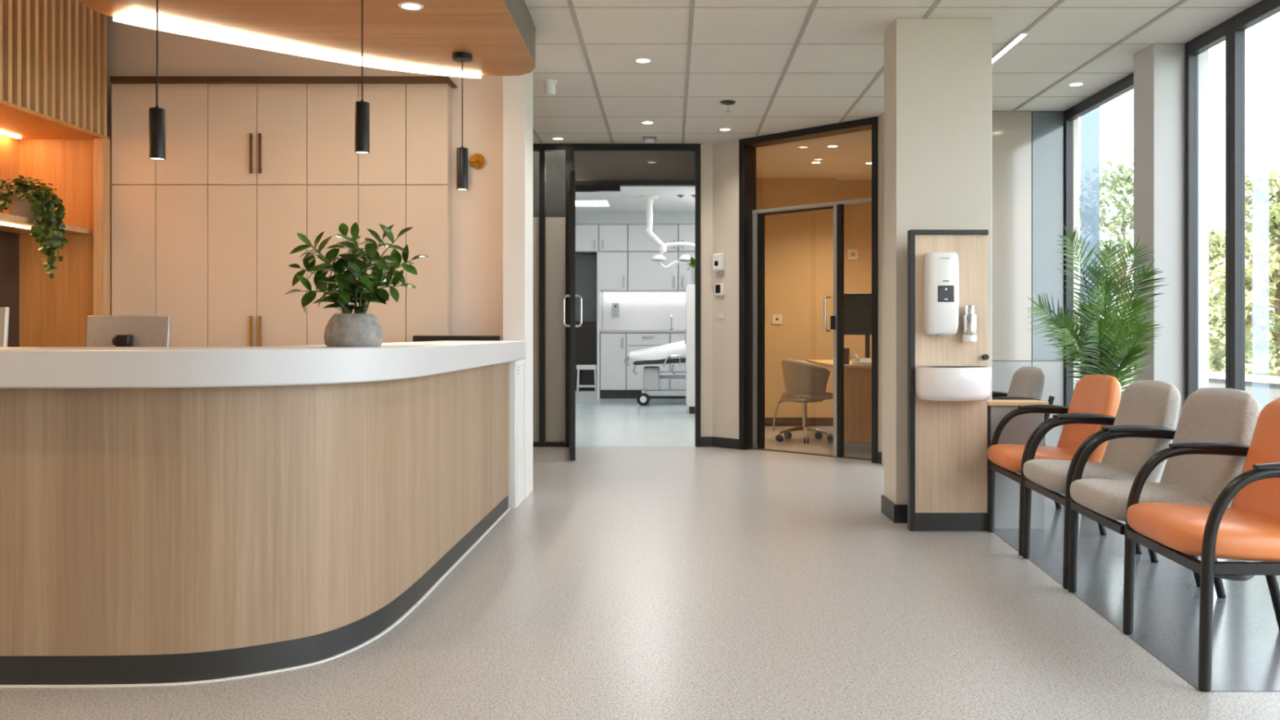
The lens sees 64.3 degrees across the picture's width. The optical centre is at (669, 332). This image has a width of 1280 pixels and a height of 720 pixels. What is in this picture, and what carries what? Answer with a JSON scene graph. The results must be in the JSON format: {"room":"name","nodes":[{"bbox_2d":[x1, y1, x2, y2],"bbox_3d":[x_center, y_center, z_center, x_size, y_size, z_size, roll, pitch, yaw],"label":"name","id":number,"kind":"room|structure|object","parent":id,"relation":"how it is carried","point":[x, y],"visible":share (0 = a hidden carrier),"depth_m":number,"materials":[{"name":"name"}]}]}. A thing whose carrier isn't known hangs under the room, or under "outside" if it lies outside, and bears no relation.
{"room":"clinic reception area","nodes":[
{"label":"clinic reception area","id":0,"kind":"room"},
{"bbox_2d":[106,14,502,340],"bbox_3d":[-2.851,-0.575,7.060,3.498,3.350,0.120,0,0,0],"label":"wall","id":1,"kind":"structure","parent":0,"point":[477,212],"depth_m":7.00,"materials":[{"name":"paint"}]},
{"bbox_2d":[110,75,457,87],"bbox_3d":[-2.609,-1.705,6.919,2.302,0.040,0.158,0,0,0],"label":"trim","id":2,"kind":"structure","parent":1,"relation":"attached to","point":[113,79],"depth_m":6.84,"materials":[{"name":"brown wood"}]},
{"bbox_2d":[468,153,484,168],"bbox_3d":[-1.354,-1.121,6.962,0.172,0.222,0.074,0,0,0],"label":"wall sconce","id":3,"kind":"object","parent":1,"relation":"attached to","point":[477,160],"visible":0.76,"depth_m":6.98,"materials":[{"name":"gold metal"}]},
{"bbox_2d":[502,71,533,499],"bbox_3d":[-1.030,-0.575,6.925,0.145,3.350,0.390,0,0,0],"label":"wall","id":4,"kind":"structure","parent":0,"point":[517,90],"depth_m":6.73,"materials":[{"name":"white paint"}]},
{"bbox_2d":[533,216,670,396],"bbox_3d":[-0.400,-0.500,17.650,5.400,3.200,0.100,0,0,0],"label":"wall","id":5,"kind":"structure","parent":0,"point":[533,216],"depth_m":17.60,"materials":[{"name":"paint"}]},
{"bbox_2d":[575,224,599,253],"bbox_3d":[-1.406,-1.585,17.265,0.431,0.456,0.630,0,0,0],"label":"upper cabinet","id":6,"kind":"object","parent":5,"relation":"attached to","point":[587,236],"visible":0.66,"depth_m":16.98,"materials":[{"name":"laminate"}]},
{"bbox_2d":[599,224,627,251],"bbox_3d":[-0.946,-1.585,17.265,0.482,0.456,0.630,0,0,0],"label":"upper cabinet","id":7,"kind":"object","parent":5,"relation":"attached to","point":[612,237],"visible":0.98,"depth_m":16.98,"materials":[{"name":"laminate"}]},
{"bbox_2d":[600,251,628,292],"bbox_3d":[-0.946,-1.029,17.265,0.482,0.648,0.630,0,0,0],"label":"upper cabinet","id":8,"kind":"object","parent":5,"relation":"attached to","point":[613,264],"visible":0.97,"depth_m":16.98,"materials":[{"name":"laminate"}]},
{"bbox_2d":[612,302,619,316],"bbox_3d":[-0.933,-0.400,17.517,0.120,0.240,0.085,0,0,0],"label":"soap dispenser","id":9,"kind":"object","parent":5,"relation":"attached to","point":[615,306],"visible":1,"depth_m":17.48,"materials":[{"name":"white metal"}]},
{"bbox_2d":[575,212,694,224],"bbox_3d":[0.283,-1.919,17.305,3.813,0.199,0.570,0,0,0],"label":"trim","id":10,"kind":"structure","parent":5,"relation":"attached to","point":[581,218],"depth_m":17.02,"materials":[{"name":"paint"}]},
{"bbox_2d":[602,292,685,329],"bbox_3d":[-0.230,-0.373,17.592,1.866,0.659,0.014,0,0,0],"label":"backsplash","id":11,"kind":"structure","parent":5,"relation":"attached to","point":[637,311],"depth_m":17.59,"materials":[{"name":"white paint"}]},
{"bbox_2d":[627,251,678,291],"bbox_3d":[-0.281,-1.029,17.265,0.840,0.648,0.630,0,0,0],"label":"upper cabinet","id":12,"kind":"object","parent":5,"relation":"attached to","point":[644,274],"visible":1,"depth_m":16.98,"materials":[{"name":"laminate"}]},
{"bbox_2d":[602,291,685,293],"bbox_3d":[-0.236,-0.693,17.480,1.828,0.020,0.120,0,0,0],"label":"strip light","id":13,"kind":"object","parent":12,"relation":"attached to","point":[602,291],"visible":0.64,"depth_m":17.42,"materials":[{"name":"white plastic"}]},
{"bbox_2d":[627,224,678,251],"bbox_3d":[-0.281,-1.585,17.265,0.840,0.456,0.630,0,0,0],"label":"upper cabinet","id":14,"kind":"object","parent":5,"relation":"attached to","point":[638,240],"visible":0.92,"depth_m":16.98,"materials":[{"name":"laminate"}]},
{"bbox_2d":[678,251,694,291],"bbox_3d":[0.422,-1.029,17.265,0.558,0.648,0.630,0,0,0],"label":"upper cabinet","id":15,"kind":"object","parent":5,"relation":"attached to","point":[685,278],"visible":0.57,"depth_m":16.98,"materials":[{"name":"laminate"}]},
{"bbox_2d":[678,224,694,251],"bbox_3d":[0.422,-1.585,17.265,0.558,0.456,0.630,0,0,0],"label":"upper cabinet","id":16,"kind":"object","parent":5,"relation":"attached to","point":[686,232],"visible":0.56,"depth_m":16.98,"materials":[{"name":"laminate"}]},
{"bbox_2d":[533,151,694,216],"bbox_3d":[-0.400,-2.185,13.775,5.400,0.330,7.850,0,0,0],"label":"ceiling","id":17,"kind":"structure","parent":0,"point":[628,200],"depth_m":15.07,"materials":[{"name":"white paint"}]},
{"bbox_2d":[575,200,610,206],"bbox_3d":[-1.220,-2.012,15.800,0.560,0.016,0.700,0,0,0],"label":"recessed light","id":18,"kind":"object","parent":17,"relation":"in","point":[578,202],"visible":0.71,"depth_m":15.80,"materials":[{"name":"white plastic"}]},
{"bbox_2d":[640,195,694,268],"bbox_3d":[0.011,-1.484,15.100,0.902,1.071,0.260,0,0,0],"label":"lamp","id":19,"kind":"object","parent":17,"relation":"attached to","point":[648,199],"visible":0.89,"depth_m":15.06,"materials":[{"name":"white plastic"}]},
{"bbox_2d":[0,396,1279,719],"bbox_3d":[-0.575,1.149,7.750,8.050,0.102,19.900,0,0,0],"label":"floor","id":20,"kind":"structure","parent":0,"point":[629,583],"depth_m":3.88,"materials":[{"name":"stone"}]},
{"bbox_2d":[0,0,111,346],"bbox_3d":[-4.098,-0.574,5.250,0.625,3.348,3.300,0,0,0],"label":"shelving niche","id":21,"kind":"object","parent":20,"relation":"on","point":[53,53],"visible":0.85,"depth_m":6.78,"materials":[{"name":"orange wood"}]},
{"bbox_2d":[0,130,21,138],"bbox_3d":[-4.315,-1.294,5.225,0.030,0.012,3.050,0,0,0],"label":"light","id":22,"kind":"object","parent":21,"relation":"attached to","point":[4,132],"depth_m":6.64,"materials":[{"name":"white"}]},
{"bbox_2d":[0,222,31,229],"bbox_3d":[-4.035,-0.660,5.075,0.030,0.010,2.750,0,0,0],"label":"light","id":23,"kind":"object","parent":21,"relation":"attached to","point":[1,223],"depth_m":6.26,"materials":[{"name":"white"}]},
{"bbox_2d":[0,174,68,278],"bbox_3d":[-3.989,-0.662,6.316,0.428,0.656,0.401,0,0,0],"label":"trailing plant","id":24,"kind":"object","parent":21,"relation":"on","point":[25,200],"visible":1,"depth_m":6.28,"materials":[{"name":"green plant"}]},
{"bbox_2d":[111,83,209,346],"bbox_3d":[-3.450,-0.292,6.940,0.652,2.785,0.116,0,0,0],"label":"tall cabinet","id":25,"kind":"object","parent":20,"relation":"on","point":[160,208],"visible":0.66,"depth_m":6.88,"materials":[{"name":"beige laminate"}]},
{"bbox_2d":[0,508,510,687],"bbox_3d":[-1.583,1.098,4.238,1.706,0.004,4.058,0,0,38],"label":"trim","id":26,"kind":"structure","parent":20,"relation":"on","point":[446,573],"depth_m":3.31,"materials":[{"name":"white paint"}]},
{"bbox_2d":[208,83,307,346],"bbox_3d":[-2.788,-0.292,6.926,0.667,2.785,0.143,0,0,0],"label":"tall cabinet","id":27,"kind":"object","parent":20,"relation":"on","point":[257,133],"visible":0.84,"depth_m":6.88,"materials":[{"name":"beige laminate"}]},
{"bbox_2d":[0,340,525,684],"bbox_3d":[-2.210,0.575,4.790,2.582,1.050,3.420,0,0,0],"label":"reception desk","id":28,"kind":"object","parent":20,"relation":"on","point":[168,514],"visible":0.99,"depth_m":3.23,"materials":[{"name":"brown wood"}]},
{"bbox_2d":[0,340,525,388],"bbox_3d":[-2.210,0.109,4.790,2.582,0.118,3.420,0,0,0],"label":"countertop","id":29,"kind":"structure","parent":28,"relation":"on","point":[20,367],"depth_m":3.18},
{"bbox_2d":[284,222,429,346],"bbox_3d":[-1.157,-0.181,3.710,0.524,0.462,0.310,0,0,0],"label":"potted plant","id":30,"kind":"object","parent":28,"relation":"on","point":[360,328],"visible":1,"depth_m":3.68,"materials":[{"name":"green plant"}]},
{"bbox_2d":[306,83,406,345],"bbox_3d":[-2.119,-0.292,6.940,0.667,2.785,0.116,0,0,0],"label":"tall cabinet","id":31,"kind":"object","parent":20,"relation":"on","point":[348,187],"visible":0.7,"depth_m":6.88,"materials":[{"name":"beige laminate"}]},
{"bbox_2d":[406,83,451,342],"bbox_3d":[-1.642,-0.292,6.940,0.283,2.785,0.116,0,0,0],"label":"tall cabinet","id":32,"kind":"object","parent":20,"relation":"on","point":[428,105],"visible":0.72,"depth_m":6.88,"materials":[{"name":"beige laminate"}]},
{"bbox_2d":[508,359,524,508],"bbox_3d":[-1.008,0.637,6.543,0.105,0.925,0.345,0,0,0],"label":"base cabinet","id":33,"kind":"object","parent":20,"relation":"on","point":[517,368],"visible":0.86,"depth_m":6.39,"materials":[{"name":"white plastic"}]},
{"bbox_2d":[576,364,596,391],"bbox_3d":[-1.393,0.758,17.120,0.340,0.441,0.200,0,0,0],"label":"step stool","id":34,"kind":"object","parent":20,"relation":"on","point":[579,367],"visible":0.88,"depth_m":17.03,"materials":[{"name":"plastic"}]},
{"bbox_2d":[575,251,602,399],"bbox_3d":[-1.396,-0.126,17.280,0.454,2.453,0.600,0,0,0],"label":"dark alcove","id":35,"kind":"object","parent":20,"relation":"on","point":[587,266],"visible":0.77,"depth_m":17.27,"materials":[{"name":"laminate"}]},
{"bbox_2d":[600,332,626,398],"bbox_3d":[-0.946,0.548,17.265,0.431,1.104,0.630,0,0,0],"label":"base cabinet","id":36,"kind":"object","parent":20,"relation":"on","point":[612,344],"visible":0.94,"depth_m":16.98,"materials":[{"name":"laminate"}]},
{"bbox_2d":[626,332,669,398],"bbox_3d":[-0.364,0.548,17.265,0.725,1.104,0.630,0,0,0],"label":"base cabinet","id":37,"kind":"object","parent":20,"relation":"on","point":[635,341],"visible":0.56,"depth_m":16.98,"materials":[{"name":"laminate"}]},
{"bbox_2d":[623,340,685,405],"bbox_3d":[0.330,0.593,15.602,2.040,1.009,0.736,0,0,0],"label":"stretcher","id":38,"kind":"object","parent":20,"relation":"on","point":[657,354],"visible":0.42,"depth_m":15.32,"materials":[{"name":"white plastic"}]},
{"bbox_2d":[670,332,685,398],"bbox_3d":[0.351,0.548,17.265,0.699,1.104,0.630,0,0,0],"label":"base cabinet","id":39,"kind":"object","parent":20,"relation":"on","point":[675,384],"visible":0.16,"depth_m":16.98,"materials":[{"name":"laminate"}]},
{"bbox_2d":[600,329,684,332],"bbox_3d":[-0.230,-0.025,17.270,1.866,0.038,0.620,0,0,0],"label":"countertop","id":40,"kind":"structure","parent":39,"relation":"on","point":[601,331],"depth_m":16.96,"materials":[{"name":"white"}]},
{"bbox_2d":[684,284,694,413],"bbox_3d":[0.578,0.223,14.100,0.745,1.755,0.600,0,0,0],"label":"cabinet","id":41,"kind":"object","parent":20,"relation":"on","point":[690,289],"visible":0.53,"depth_m":13.80,"materials":[{"name":"laminate"}]},
{"bbox_2d":[772,359,833,444],"bbox_3d":[1.359,0.682,10.368,0.597,0.834,0.570,0,0,-32],"label":"office chair","id":42,"kind":"object","parent":20,"relation":"on","point":[805,382],"visible":1,"depth_m":10.19,"materials":[{"name":"beige leather"}]},
{"bbox_2d":[806,360,871,453],"bbox_3d":[2.025,0.698,10.240,1.050,0.805,1.920,0,0,0],"label":"office desk","id":43,"kind":"object","parent":20,"relation":"on","point":[857,378],"visible":0.14,"depth_m":9.32,"materials":[{"name":"brown wood"}]},
{"bbox_2d":[844,347,852,364],"bbox_3d":[1.666,0.220,9.596,0.086,0.150,0.072,0,0,34],"label":"pen holder","id":44,"kind":"object","parent":43,"relation":"on","point":[846,351],"visible":0.72,"depth_m":9.57,"materials":[{"name":"plastic"}]},
{"bbox_2d":[844,293,871,358],"bbox_3d":[1.896,-0.043,9.770,0.460,0.675,0.180,0,0,8],"label":"monitor","id":45,"kind":"object","parent":43,"relation":"on","point":[857,307],"visible":0.56,"depth_m":9.81,"materials":[{"name":"black metal"}]},
{"bbox_2d":[852,353,871,364],"bbox_3d":[1.800,0.245,9.484,0.180,0.100,0.162,0,0,0],"label":"desk telephone","id":46,"kind":"object","parent":43,"relation":"on","point":[857,361],"visible":0.91,"depth_m":9.45,"materials":[{"name":"white plastic"}]},
{"bbox_2d":[907,229,989,531],"bbox_3d":[1.548,0.264,5.761,0.436,1.672,0.273,0,0,0],"label":"panel","id":47,"kind":"object","parent":20,"relation":"on","point":[947,441],"visible":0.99,"depth_m":5.66,"materials":[{"name":"brown wood"}]},
{"bbox_2d":[924,252,959,335],"bbox_3d":[1.495,-0.213,5.598,0.172,0.458,0.112,0,0,0],"label":"dispenser","id":48,"kind":"object","parent":47,"relation":"attached to","point":[941,269],"visible":1,"depth_m":5.55,"materials":[{"name":"white plastic"}]},
{"bbox_2d":[915,366,991,401],"bbox_3d":[1.562,0.278,5.537,0.406,0.184,0.205,0,0,0],"label":"basin","id":49,"kind":"object","parent":47,"relation":"attached to","point":[940,384],"visible":1,"depth_m":5.46,"materials":[{"name":"white ceramic"}]},
{"bbox_2d":[962,305,977,342],"bbox_3d":[1.652,-0.050,5.612,0.078,0.200,0.083,0,0,0],"label":"soap bottle","id":50,"kind":"object","parent":47,"relation":"attached to","point":[969,317],"visible":1,"depth_m":5.58,"materials":[{"name":"silver metal"}]},
{"bbox_2d":[986,400,1048,528],"bbox_3d":[1.950,0.742,5.790,0.340,0.712,0.190,0,0,0],"label":"side table","id":51,"kind":"object","parent":20,"relation":"on","point":[1018,430],"visible":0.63,"depth_m":5.71,"materials":[{"name":"brown wood"}]},
{"bbox_2d":[991,366,1061,508],"bbox_3d":[2.132,0.658,6.619,0.660,0.880,0.642,0,0,3],"label":"chair","id":52,"kind":"object","parent":20,"relation":"on","point":[1027,383],"visible":0.2,"depth_m":6.43,"materials":[{"name":"grey fabric"}]},
{"bbox_2d":[987,374,1142,555],"bbox_3d":[2.029,0.658,5.307,0.660,0.880,0.642,0,0,3],"label":"chair","id":53,"kind":"object","parent":20,"relation":"on","point":[1098,394],"visible":0.62,"depth_m":5.25,"materials":[{"name":"orange leather"}]},
{"bbox_2d":[1025,222,1165,462],"bbox_3d":[2.535,0.219,6.087,0.811,1.758,0.549,0,0,3],"label":"potted palm","id":54,"kind":"object","parent":20,"relation":"on","point":[1109,332],"visible":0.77,"depth_m":6.07,"materials":[{"name":"plant"}]},
{"bbox_2d":[1022,380,1200,589],"bbox_3d":[1.996,0.658,4.654,0.660,0.880,0.642,0,0,3],"label":"chair","id":55,"kind":"object","parent":20,"relation":"on","point":[1153,403],"visible":0.65,"depth_m":4.57,"materials":[{"name":"grey fabric"}]},
{"bbox_2d":[1067,387,1279,630],"bbox_3d":[1.965,0.658,4.032,0.660,0.880,0.586,0,0,3],"label":"chair","id":56,"kind":"object","parent":20,"relation":"on","point":[1226,415],"visible":0.7,"depth_m":3.96,"materials":[{"name":"grey fabric"}]},
{"bbox_2d":[1122,397,1279,692],"bbox_3d":[1.932,0.658,3.409,0.660,0.880,0.642,0,0,3],"label":"chair","id":57,"kind":"object","parent":20,"relation":"on","point":[1249,530],"visible":1,"depth_m":3.30,"materials":[{"name":"orange leather"}]},
{"bbox_2d":[1230,0,1279,391],"bbox_3d":[3.277,-0.362,5.100,0.065,2.925,1.600,0,0,0],"label":"window","id":58,"kind":"structure","parent":20,"relation":"on","point":[1262,10],"depth_m":5.86,"materials":[{"name":"black metal"}]},
{"bbox_3d":[-1.440,0.770,6.689,0.640,0.660,0.342,0,0,0],"label":"cabinet","id":59,"kind":"object","parent":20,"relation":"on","visible":0},
{"bbox_2d":[413,335,500,342],"bbox_3d":[-1.400,0.229,6.660,0.575,0.422,0.180,0,0,0],"label":"computer monitor","id":60,"kind":"object","parent":59,"relation":"on","point":[415,338],"visible":0.1,"depth_m":6.68,"materials":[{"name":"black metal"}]},
{"bbox_3d":[-3.085,0.733,5.000,1.270,0.735,1.500,0,0,0],"label":"desk","id":61,"kind":"object","parent":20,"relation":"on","visible":0},
{"bbox_2d":[0,306,9,346],"bbox_3d":[-3.133,0.127,4.420,0.480,0.477,0.180,0,0,6],"label":"computer monitor","id":62,"kind":"object","parent":61,"relation":"on","point":[4,311],"visible":0.56,"depth_m":4.43,"materials":[{"name":"silver metal"}]},
{"bbox_2d":[85,315,170,346],"bbox_3d":[-2.878,0.137,5.370,0.425,0.457,0.180,0,0,-4],"label":"computer monitor","id":63,"kind":"object","parent":61,"relation":"on","point":[101,331],"visible":0.63,"depth_m":5.41,"materials":[{"name":"metal"}]},
{"bbox_2d":[700,143,712,436],"bbox_3d":[-1.340,-0.625,9.900,3.520,3.450,0.100,0,0,0],"label":"wall","id":64,"kind":"structure","parent":0,"point":[706,149],"depth_m":9.85,"materials":[{"name":"paint"}]},
{"bbox_2d":[563,170,582,460],"bbox_3d":[-0.902,-0.149,9.270,0.168,2.482,1.106,0,0,-8],"label":"door","id":65,"kind":"structure","parent":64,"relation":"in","point":[571,416],"depth_m":8.72,"materials":[{"name":"black metal"}]},
{"bbox_2d":[533,143,700,446],"bbox_3d":[-0.577,-0.362,9.870,1.747,2.924,0.100,0,0,0],"label":"door frame","id":66,"kind":"structure","parent":64,"relation":"in","point":[598,167],"depth_m":9.86,"materials":[{"name":"black metal"}]},
{"bbox_2d":[700,436,711,446],"bbox_3d":[0.359,1.052,9.843,0.125,0.095,0.014,0,0,0],"label":"baseboard","id":67,"kind":"structure","parent":64,"relation":"attached to","point":[704,441],"depth_m":9.84,"materials":[{"name":"black plastic"}]},
{"bbox_2d":[755,177,836,417],"bbox_3d":[1.215,-0.363,12.250,1.510,2.926,0.500,0,0,0],"label":"wall","id":68,"kind":"structure","parent":0,"point":[799,246],"depth_m":12.00,"materials":[{"name":"paint"}]},
{"bbox_2d":[772,314,782,324],"bbox_3d":[1.263,-0.160,11.991,0.120,0.120,0.017,0,0,0],"label":"wall outlet","id":69,"kind":"object","parent":68,"relation":"attached to","point":[776,318],"visible":1,"depth_m":11.99,"materials":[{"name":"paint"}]},
{"bbox_2d":[764,417,833,426],"bbox_3d":[1.630,1.050,12.092,2.340,0.100,0.215,0,0,0],"label":"baseboard","id":70,"kind":"structure","parent":68,"relation":"attached to","point":[768,421],"depth_m":11.98,"materials":[{"name":"brown wood"}]},
{"bbox_2d":[711,115,881,463],"bbox_3d":[1.138,-0.363,9.232,1.900,2.926,0.114,0,0,43],"label":"wall","id":71,"kind":"structure","parent":0,"point":[725,154],"depth_m":9.71,"materials":[{"name":"paint"}]},
{"bbox_2d":[712,253,724,271],"bbox_3d":[0.466,-0.677,9.751,0.110,0.165,0.072,0,0,43],"label":"dispenser","id":72,"kind":"object","parent":71,"relation":"attached to","point":[718,259],"visible":1,"depth_m":9.72,"materials":[{"name":"white plastic"}]},
{"bbox_2d":[715,283,724,295],"bbox_3d":[0.477,-0.417,9.765,0.097,0.115,0.037,0,0,43],"label":"reader","id":73,"kind":"object","parent":71,"relation":"attached to","point":[719,287],"visible":1,"depth_m":9.74,"materials":[{"name":"white plastic"}]},
{"bbox_2d":[738,116,878,463],"bbox_3d":[1.262,-0.361,9.160,1.496,2.925,0.190,0,0,43],"label":"door","id":74,"kind":"structure","parent":71,"relation":"in","point":[751,223],"depth_m":9.56,"materials":[{"name":"black metal"}]},
{"bbox_2d":[836,180,871,359],"bbox_3d":[2.385,-0.363,12.350,0.830,2.926,0.300,0,0,0],"label":"wall","id":75,"kind":"structure","parent":0,"point":[857,216],"depth_m":12.20,"materials":[{"name":"paint"}]},
{"bbox_2d":[848,248,857,260],"bbox_3d":[2.190,-0.935,12.188,0.120,0.130,0.023,0,0,0],"label":"wall thermostat","id":76,"kind":"object","parent":75,"relation":"attached to","point":[852,253],"visible":1,"depth_m":12.18,"materials":[{"name":"plastic"}]},
{"bbox_2d":[524,0,1261,180],"bbox_3d":[-0.575,-2.087,5.150,8.050,0.526,14.700,0,0,0],"label":"ceiling","id":77,"kind":"structure","parent":0,"point":[553,25],"depth_m":6.86,"materials":[{"name":"tile"}]},
{"bbox_2d":[78,0,535,78],"bbox_3d":[-1.819,-1.698,4.650,2.039,0.255,3.300,0,0,0],"label":"ceiling soffit","id":78,"kind":"structure","parent":77,"relation":"attached to","point":[500,35],"depth_m":5.30,"materials":[{"name":"brown wood"}]},
{"bbox_2d":[148,0,165,160],"bbox_3d":[-2.190,-1.162,4.350,0.114,0.840,0.114,0,0,0],"label":"pendant lamp","id":79,"kind":"object","parent":78,"relation":"hanging from","point":[157,115],"visible":1,"depth_m":4.33,"materials":[{"name":"black metal"}]},
{"bbox_2d":[355,0,369,154],"bbox_3d":[-1.405,-1.202,4.650,0.114,0.760,0.114,0,0,0],"label":"pendant lamp","id":80,"kind":"object","parent":78,"relation":"hanging from","point":[362,108],"visible":1,"depth_m":4.63,"materials":[{"name":"black metal"}]},
{"bbox_2d":[398,1,423,10],"bbox_3d":[-1.258,-1.588,4.950,0.123,0.006,0.123,0,0,0],"label":"recessed light","id":81,"kind":"object","parent":78,"relation":"attached to","point":[411,6],"visible":1,"depth_m":4.95,"materials":[{"name":"white plastic"}]},
{"bbox_2d":[452,52,472,190],"bbox_3d":[-1.180,-1.198,5.790,0.114,0.768,0.114,0,0,0],"label":"pendant lamp","id":82,"kind":"object","parent":78,"relation":"hanging from","point":[462,153],"visible":1,"depth_m":5.76,"materials":[{"name":"black metal"}]},
{"bbox_2d":[542,79,556,95],"bbox_3d":[-0.870,-1.775,7.380,0.104,0.102,0.104,0,0,0],"label":"ceiling camera","id":83,"kind":"object","parent":77,"relation":"attached to","point":[549,85],"visible":1,"depth_m":7.34,"materials":[{"name":"white plastic"}]},
{"bbox_2d":[634,57,652,62],"bbox_3d":[-0.180,-1.824,6.820,0.123,0.006,0.123,0,0,0],"label":"recessed light","id":84,"kind":"object","parent":77,"relation":"in","point":[637,60],"visible":1,"depth_m":6.81,"materials":[{"name":"white plastic"}]},
{"bbox_2d":[642,136,656,142],"bbox_3d":[-0.190,-1.805,9.520,0.130,0.042,0.130,0,0,0],"label":"smoke detector","id":85,"kind":"object","parent":77,"relation":"attached to","point":[647,139],"visible":1,"depth_m":9.48,"materials":[{"name":"grey plastic"}]},
{"bbox_2d":[533,0,1188,144],"bbox_3d":[0.797,-1.828,3.915,4.081,0.016,11.830,0,0,0],"label":"grid","id":86,"kind":"object","parent":77,"relation":"attached to","point":[936,2],"visible":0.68,"depth_m":6.73,"materials":[{"name":"grey metal"}]},
{"bbox_2d":[991,32,1028,63],"bbox_3d":[2.150,-1.815,6.600,0.044,0.011,0.860,0,0,0],"label":"recessed light","id":87,"kind":"object","parent":77,"relation":"in","point":[1021,35],"visible":0.64,"depth_m":6.44,"materials":[{"name":"white plastic"}]},
{"bbox_2d":[884,17,991,504],"bbox_3d":[1.589,-0.363,6.065,0.558,2.926,0.330,0,0,0],"label":"wall column","id":88,"kind":"structure","parent":0,"point":[938,71],"depth_m":5.90,"materials":[{"name":"paint"}]},
{"bbox_2d":[880,494,907,523],"bbox_3d":[1.588,1.048,6.065,0.584,0.105,0.358,0,0,0],"label":"baseboard","id":89,"kind":"structure","parent":88,"relation":"attached to","point":[896,513],"depth_m":5.89,"materials":[{"name":"black plastic"}]},
{"bbox_2d":[881,111,1078,465],"bbox_3d":[2.570,-0.363,8.450,1.600,2.926,0.100,0,0,0],"label":"wall","id":90,"kind":"structure","parent":0,"point":[1076,121],"depth_m":8.40,"materials":[{"name":"paint"}]},
{"bbox_2d":[991,111,1031,360],"bbox_3d":[2.462,-0.797,8.386,1.025,2.050,0.023,0,0,0],"label":"wall panel","id":91,"kind":"object","parent":90,"relation":"attached to","point":[1011,131],"depth_m":8.38,"materials":[{"name":"beige paint"}]},
{"bbox_2d":[991,361,1031,392],"bbox_3d":[2.462,0.662,8.386,1.025,0.852,0.023,0,0,0],"label":"wall panel","id":92,"kind":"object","parent":90,"relation":"attached to","point":[1002,372],"depth_m":8.38,"materials":[{"name":"grey paint"}]},
{"bbox_2d":[1031,111,1063,360],"bbox_3d":[3.111,-0.797,8.386,0.257,2.050,0.023,0,0,0],"label":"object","id":93,"kind":"structure","parent":90,"relation":"attached to","point":[1047,126],"depth_m":8.38,"materials":[{"name":"grey paint"}]},
{"bbox_2d":[1031,361,1063,447],"bbox_3d":[3.111,0.662,8.386,0.257,0.852,0.023,0,0,0],"label":"wall panel","id":94,"kind":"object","parent":90,"relation":"attached to","point":[1053,371],"depth_m":8.38,"materials":[{"name":"grey paint"}]},
{"bbox_2d":[1133,43,1208,483],"bbox_3d":[3.225,-0.363,6.560,0.350,2.926,0.280,0,0,0],"label":"pier","id":95,"kind":"object","parent":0,"point":[1158,68],"visible":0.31,"depth_m":6.42,"materials":[{"name":"paint"}]},
{"bbox_2d":[1063,72,1133,406],"bbox_3d":[3.277,-0.362,7.545,0.065,2.925,1.690,0,0,0],"label":"window","id":96,"kind":"structure","parent":95,"relation":"attached to","point":[1126,84],"depth_m":8.34,"materials":[{"name":"black metal"}]},
{"bbox_2d":[1184,17,1230,400],"bbox_3d":[3.277,-0.362,6.160,0.065,2.925,0.520,0,0,0],"label":"window","id":97,"kind":"structure","parent":95,"relation":"attached to","point":[1220,33],"depth_m":6.38,"materials":[{"name":"black metal"}]},
{"label":"outside","id":98,"kind":"structure","parent":0,"visible":0},
{"bbox_2d":[1221,353,1275,373],"bbox_3d":[34.200,1.600,25.000,51.600,0.400,90.000,0,0,0],"label":"lawn","id":99,"kind":"structure","parent":98,"point":[1223,370],"depth_m":51.68,"materials":[{"name":"green plant"}]},
{"bbox_2d":[1078,149,1133,365],"bbox_3d":[9.792,-1.305,22.369,3.882,5.422,4.436,0,0,40],"label":"leafy tree","id":100,"kind":"object","parent":99,"relation":"on","point":[1117,181],"visible":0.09,"depth_m":21.73,"materials":[{"name":"green plant"}]},
{"bbox_2d":[1106,245,1275,368],"bbox_3d":[14.520,-0.725,27.850,4.749,4.266,4.630,0,0,42],"label":"leafy tree","id":101,"kind":"object","parent":99,"relation":"on","point":[1268,322],"visible":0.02,"depth_m":26.98,"materials":[{"name":"green plant"}]},
{"bbox_2d":[1129,223,1275,373],"bbox_3d":[10.012,-0.378,18.346,2.823,3.573,2.591,0,0,42],"label":"leafy tree","id":102,"kind":"object","parent":99,"relation":"on","point":[1216,240],"visible":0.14,"depth_m":18.21,"materials":[{"name":"green plant"}]},
{"bbox_2d":[1208,159,1279,376],"bbox_3d":[9.463,-0.633,15.704,2.797,4.081,2.652,0,0,-10],"label":"leafy tree","id":103,"kind":"object","parent":99,"relation":"on","point":[1257,299],"visible":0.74,"depth_m":15.54,"materials":[{"name":"green plant"}]},
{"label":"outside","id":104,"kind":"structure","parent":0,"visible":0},
{"bbox_3d":[5.925,1.250,9.000,4.950,0.200,30.000,0,0,0],"label":"terrace","id":105,"kind":"object","parent":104,"visible":0},
{"bbox_2d":[1080,106,1099,379],"bbox_3d":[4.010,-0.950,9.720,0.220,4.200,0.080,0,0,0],"label":"window pane","id":106,"kind":"object","parent":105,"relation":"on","point":[1089,122],"visible":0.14,"depth_m":9.71,"materials":[{"name":"clear glass"}]},
{"bbox_2d":[1078,362,1279,411],"bbox_3d":[8.300,0.980,9.000,0.360,0.740,30.000,0,0,0],"label":"wall","id":107,"kind":"structure","parent":105,"relation":"on","point":[1265,389],"depth_m":14.17,"materials":[{"name":"white paint"}]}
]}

